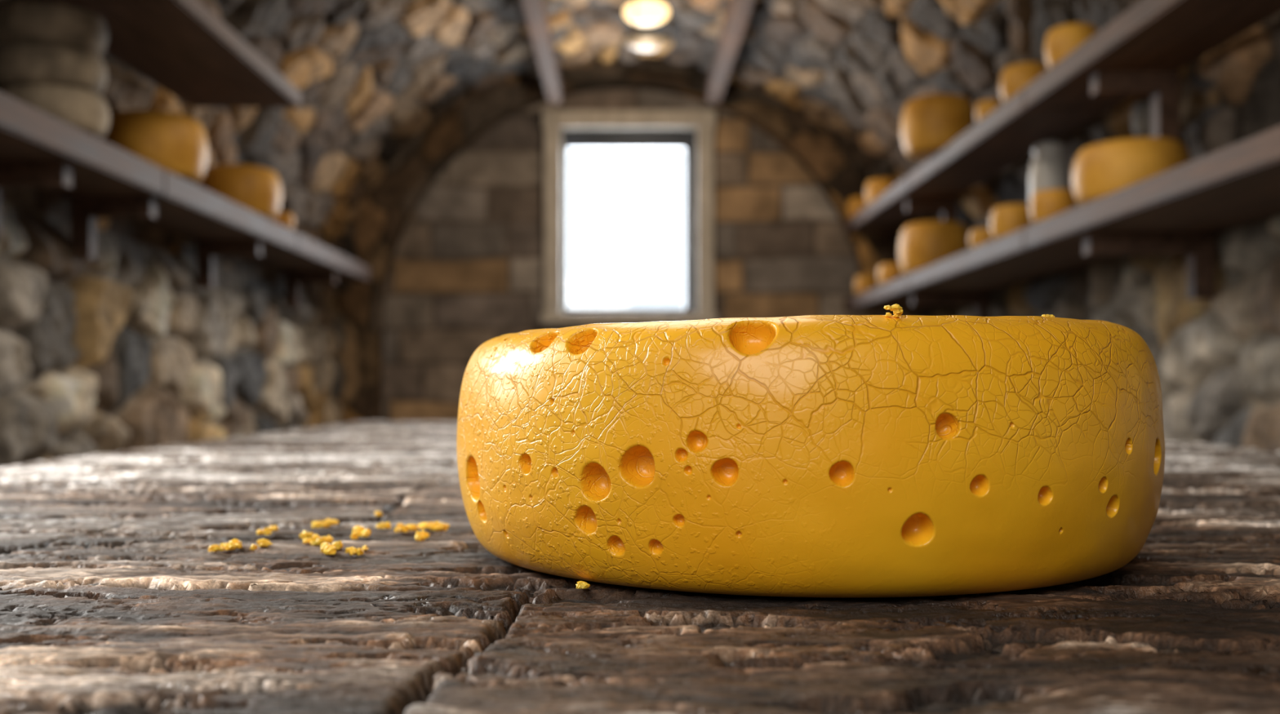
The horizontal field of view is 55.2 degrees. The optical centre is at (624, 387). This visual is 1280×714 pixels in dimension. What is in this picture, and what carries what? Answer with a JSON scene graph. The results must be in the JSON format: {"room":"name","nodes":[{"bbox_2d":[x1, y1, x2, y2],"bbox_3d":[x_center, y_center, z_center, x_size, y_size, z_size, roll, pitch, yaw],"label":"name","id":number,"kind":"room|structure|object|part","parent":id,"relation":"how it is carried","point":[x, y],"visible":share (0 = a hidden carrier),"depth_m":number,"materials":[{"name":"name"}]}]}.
{"room":"cheese cellar","nodes":[
{"label":"cheese cellar","id":0,"kind":"room"},
{"bbox_2d":[0,200,345,466],"bbox_3d":[-1.464,0.191,2.450,0.080,1.282,8.100,0,0,0],"label":"wall","id":1,"kind":"structure","parent":0,"point":[122,349],"depth_m":3.70,"materials":[{"name":"stone"}]},
{"bbox_2d":[0,91,370,309],"bbox_3d":[-1.330,-0.457,3.199,0.260,0.230,5.197,0,0,0],"label":"wooden shelf","id":2,"kind":"object","parent":1,"relation":"attached to","point":[103,180],"visible":0.99,"depth_m":3.23,"materials":[{"name":"brown wood"}]},
{"bbox_2d":[0,0,110,139],"bbox_3d":[-1.311,-0.721,2.803,0.249,0.289,0.238,0,0,0],"label":"stack","id":3,"kind":"object","parent":2,"relation":"on","point":[51,61],"visible":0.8,"depth_m":2.71,"materials":[{"name":"beige food"}]},
{"bbox_2d":[102,109,208,183],"bbox_3d":[-1.302,-0.663,3.395,0.278,0.181,0.273,0,0,9],"label":"cheese wheel","id":4,"kind":"object","parent":2,"relation":"on","point":[177,144],"visible":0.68,"depth_m":3.29,"materials":[{"name":"yellow food"}]},
{"bbox_2d":[200,164,281,220],"bbox_3d":[-1.307,-0.660,4.170,0.266,0.175,0.266,0,0,26],"label":"cheese wheel","id":5,"kind":"object","parent":2,"relation":"on","point":[258,189],"visible":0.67,"depth_m":4.07,"materials":[{"name":"yellow food"}]},
{"bbox_2d":[272,212,294,230],"bbox_3d":[-1.245,-0.604,4.447,0.096,0.062,0.094,0,0,37],"label":"cheese wheel","id":6,"kind":"object","parent":2,"relation":"on","point":[286,220],"visible":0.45,"depth_m":4.41,"materials":[{"name":"yellow food"}]},
{"bbox_2d":[382,88,866,422],"bbox_3d":[0.000,-0.543,6.492,3.200,2.750,0.025,0,0,0],"label":"wall","id":7,"kind":"structure","parent":0,"point":[467,271],"depth_m":6.49,"materials":[{"name":"brick"}]},
{"bbox_2d":[544,127,561,312],"bbox_3d":[-0.375,-0.897,6.460,0.090,1.085,0.120,0,0,0],"label":"window frame","id":8,"kind":"structure","parent":7,"relation":"attached to","point":[553,135],"depth_m":6.40,"materials":[{"name":"wood"}]},
{"bbox_2d":[333,58,913,423],"bbox_3d":[0.000,-0.534,6.386,3.160,2.732,0.168,0,0,0],"label":"stone arch","id":9,"kind":"object","parent":7,"relation":"attached to","point":[383,218],"visible":0.44,"depth_m":6.32,"materials":[{"name":"stone"}]},
{"bbox_2d":[542,110,715,312],"bbox_3d":[0.024,-0.917,6.455,0.908,1.065,0.130,0,0,0],"label":"window frame","id":10,"kind":"structure","parent":7,"relation":"in","point":[586,129],"depth_m":6.47,"materials":[{"name":"grey wood"}]},
{"bbox_3d":[-0.317,-0.875,6.495,0.037,0.980,0.050,0,0,0],"label":"sash","id":11,"kind":"part","parent":10,"relation":"part of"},
{"bbox_3d":[0.010,-0.403,6.495,0.636,0.035,0.050,0,0,0],"label":"sash bottom","id":12,"kind":"part","parent":10,"relation":"part of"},
{"bbox_3d":[0.010,-1.317,6.495,0.636,0.097,0.050,0,0,0],"label":"sash","id":13,"kind":"part","parent":10,"relation":"part of","materials":[{"name":"grey paint"}]},
{"bbox_3d":[0.024,-1.405,6.455,0.908,0.090,0.130,0,0,0],"label":"casing","id":14,"kind":"part","parent":10,"relation":"part of","materials":[{"name":"wood"}]},
{"bbox_3d":[0.351,-0.875,6.495,0.067,0.980,0.050,0,0,0],"label":"sash","id":15,"kind":"part","parent":10,"relation":"part of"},
{"bbox_2d":[541,312,717,324],"bbox_3d":[0.024,-0.362,6.445,0.918,0.055,0.150,0,0,0],"label":"sill","id":16,"kind":"structure","parent":7,"relation":"attached to","point":[547,318],"depth_m":6.37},
{"bbox_2d":[696,127,714,312],"bbox_3d":[0.424,-0.897,6.460,0.088,1.085,0.120,0,0,0],"label":"window frame","id":17,"kind":"structure","parent":7,"relation":"attached to","point":[704,135],"depth_m":6.40,"materials":[{"name":"wood"}]},
{"bbox_2d":[0,0,1279,300],"bbox_3d":[0.000,-1.076,2.450,3.000,1.252,8.100,0,0,0],"label":"ceiling","id":18,"kind":"structure","parent":0,"point":[370,76],"depth_m":4.91,"materials":[{"name":"stone"}]},
{"bbox_2d":[25,0,301,107],"bbox_3d":[-1.150,-0.795,2.159,0.340,0.210,3.117,0,0,0],"label":"wooden shelf","id":19,"kind":"object","parent":18,"relation":"attached to","point":[182,47],"visible":1,"depth_m":3.12,"materials":[{"name":"brown wood"}]},
{"bbox_2d":[520,0,561,103],"bbox_3d":[-0.355,-1.505,2.355,0.070,0.110,7.810,0,0,0],"label":"ceiling beam","id":20,"kind":"structure","parent":18,"relation":"attached to","point":[535,13],"depth_m":5.25,"materials":[{"name":"wood"}]},
{"bbox_2d":[622,0,671,51],"bbox_3d":[0.090,-1.536,5.000,0.200,0.305,0.200,0,0,0],"label":"ceiling lamp","id":21,"kind":"object","parent":18,"relation":"attached to","point":[641,12],"depth_m":4.94,"materials":[{"name":"white glass"}]},
{"bbox_2d":[706,0,755,103],"bbox_3d":[0.455,-1.505,2.355,0.070,0.110,7.810,0,0,0],"label":"ceiling beam","id":22,"kind":"structure","parent":18,"relation":"attached to","point":[738,12],"depth_m":5.26,"materials":[{"name":"wood"}]},
{"bbox_2d":[844,0,1279,234],"bbox_3d":[1.225,-0.720,3.373,0.250,0.220,5.547,0,0,0],"label":"wooden shelf","id":23,"kind":"object","parent":18,"relation":"attached to","point":[1142,51],"visible":0.95,"depth_m":3.08,"materials":[{"name":"brown wood"}]},
{"bbox_2d":[846,195,867,218],"bbox_3d":[1.167,-0.884,6.029,0.142,0.107,0.140,0,0,-29],"label":"cheese wheel","id":24,"kind":"object","parent":23,"relation":"on","point":[855,204],"visible":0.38,"depth_m":5.98,"materials":[{"name":"yellow food"}]},
{"bbox_2d":[864,177,897,204],"bbox_3d":[1.174,-0.890,5.574,0.157,0.118,0.154,0,0,20],"label":"cheese wheel","id":25,"kind":"object","parent":23,"relation":"on","point":[874,188],"visible":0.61,"depth_m":5.51,"materials":[{"name":"yellow food"}]},
{"bbox_2d":[900,93,977,159],"bbox_3d":[1.125,-0.933,4.386,0.265,0.203,0.271,0,0,11],"label":"cheese wheel","id":26,"kind":"object","parent":23,"relation":"on","point":[931,122],"visible":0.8,"depth_m":4.28,"materials":[{"name":"food"}]},
{"bbox_2d":[974,98,1002,122],"bbox_3d":[1.141,-0.864,3.829,0.087,0.066,0.086,0,0,23],"label":"cheese wheel","id":27,"kind":"object","parent":23,"relation":"on","point":[984,108],"visible":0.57,"depth_m":3.80,"materials":[{"name":"yellow food"}]},
{"bbox_2d":[999,62,1048,102],"bbox_3d":[1.168,-0.885,3.567,0.144,0.108,0.141,0,0,-22],"label":"cheese wheel","id":28,"kind":"object","parent":23,"relation":"on","point":[1014,77],"visible":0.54,"depth_m":3.51,"materials":[{"name":"food"}]},
{"bbox_2d":[1044,22,1098,68],"bbox_3d":[1.166,-0.884,3.187,0.140,0.106,0.139,0,0,-10],"label":"cheese wheel","id":29,"kind":"object","parent":23,"relation":"on","point":[1060,41],"visible":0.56,"depth_m":3.13,"materials":[{"name":"food"}]},
{"bbox_2d":[911,215,1279,451],"bbox_3d":[1.463,0.191,2.450,0.081,1.282,8.100,0,0,0],"label":"wall","id":30,"kind":"structure","parent":0,"point":[1217,359],"depth_m":3.12,"materials":[{"name":"stone"}]},
{"bbox_2d":[844,125,1279,316],"bbox_3d":[1.280,-0.332,3.373,0.360,0.220,5.547,0,0,0],"label":"wooden shelf","id":31,"kind":"object","parent":30,"relation":"attached to","point":[1178,211],"visible":0.96,"depth_m":3.03,"materials":[{"name":"brown wood"}]},
{"bbox_2d":[853,275,879,294],"bbox_3d":[1.159,-0.490,5.856,0.126,0.094,0.123,0,0,-27],"label":"cheese wheel","id":32,"kind":"object","parent":31,"relation":"on","point":[862,283],"visible":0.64,"depth_m":5.80,"materials":[{"name":"yellow food"}]},
{"bbox_2d":[877,262,904,285],"bbox_3d":[1.161,-0.491,5.308,0.126,0.096,0.127,0,0,-34],"label":"cheese wheel","id":33,"kind":"object","parent":31,"relation":"on","point":[886,273],"visible":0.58,"depth_m":5.25,"materials":[{"name":"yellow food"}]},
{"bbox_2d":[898,220,970,275],"bbox_3d":[1.233,-0.548,4.866,0.280,0.211,0.276,0,0,-23],"label":"cheese wheel","id":34,"kind":"object","parent":31,"relation":"on","point":[923,244],"visible":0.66,"depth_m":4.75,"materials":[{"name":"food"}]},
{"bbox_2d":[968,227,993,248],"bbox_3d":[1.140,-0.474,3.902,0.082,0.063,0.084,0,0,4],"label":"cheese wheel","id":35,"kind":"object","parent":31,"relation":"on","point":[977,237],"visible":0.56,"depth_m":3.87,"materials":[{"name":"yellow food"}]},
{"bbox_2d":[989,203,1033,239],"bbox_3d":[1.165,-0.495,3.671,0.135,0.104,0.138,0,0,16],"label":"cheese wheel","id":36,"kind":"object","parent":31,"relation":"on","point":[1006,219],"visible":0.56,"depth_m":3.62,"materials":[{"name":"yellow food"}]},
{"bbox_2d":[1029,140,1069,203],"bbox_3d":[1.300,-0.598,3.750,0.116,0.310,0.116,0,0,0],"label":"ceramic crock","id":37,"kind":"object","parent":31,"relation":"on","point":[1049,170],"visible":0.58,"depth_m":3.71,"materials":[{"name":"grey ceramic"}]},
{"bbox_2d":[1029,188,1077,223],"bbox_3d":[1.159,-0.489,3.310,0.122,0.091,0.124,0,0,27],"label":"cheese wheel","id":38,"kind":"object","parent":31,"relation":"on","point":[1044,204],"visible":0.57,"depth_m":3.26,"materials":[{"name":"yellow food"}]},
{"bbox_2d":[1071,137,1191,205],"bbox_3d":[1.229,-0.518,2.973,0.268,0.151,0.273,0,0,10],"label":"cheese wheel","id":39,"kind":"object","parent":31,"relation":"on","point":[1101,169],"visible":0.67,"depth_m":2.87,"materials":[{"name":"yellow food"}]},
{"bbox_3d":[0.000,0.854,2.450,3.100,0.025,8.200,0,0,0],"label":"floor","id":40,"kind":"structure","parent":0,"visible":0},
{"bbox_2d":[0,420,1279,713],"bbox_3d":[0.100,0.459,1.350,1.520,0.737,3.400,0,0,0],"label":"wooden table","id":41,"kind":"object","parent":40,"relation":"on","point":[114,599],"visible":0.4,"depth_m":0.45,"materials":[{"name":"brown wood"}]},
{"bbox_2d":[208,303,1054,589],"bbox_3d":[-0.041,0.025,0.582,0.433,0.115,0.166,0,0,39],"label":"crumbs","id":42,"kind":"object","parent":41,"relation":"on","point":[326,548],"visible":1,"depth_m":0.65,"materials":[{"name":"yellow food"}]},
{"bbox_2d":[456,315,1164,598],"bbox_3d":[0.088,0.026,0.624,0.344,0.112,0.344,0,0,0],"label":"cheese wheel","id":43,"kind":"object","parent":41,"relation":"on","point":[827,456],"visible":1,"depth_m":0.47,"materials":[{"name":"yellow food"}]}
]}

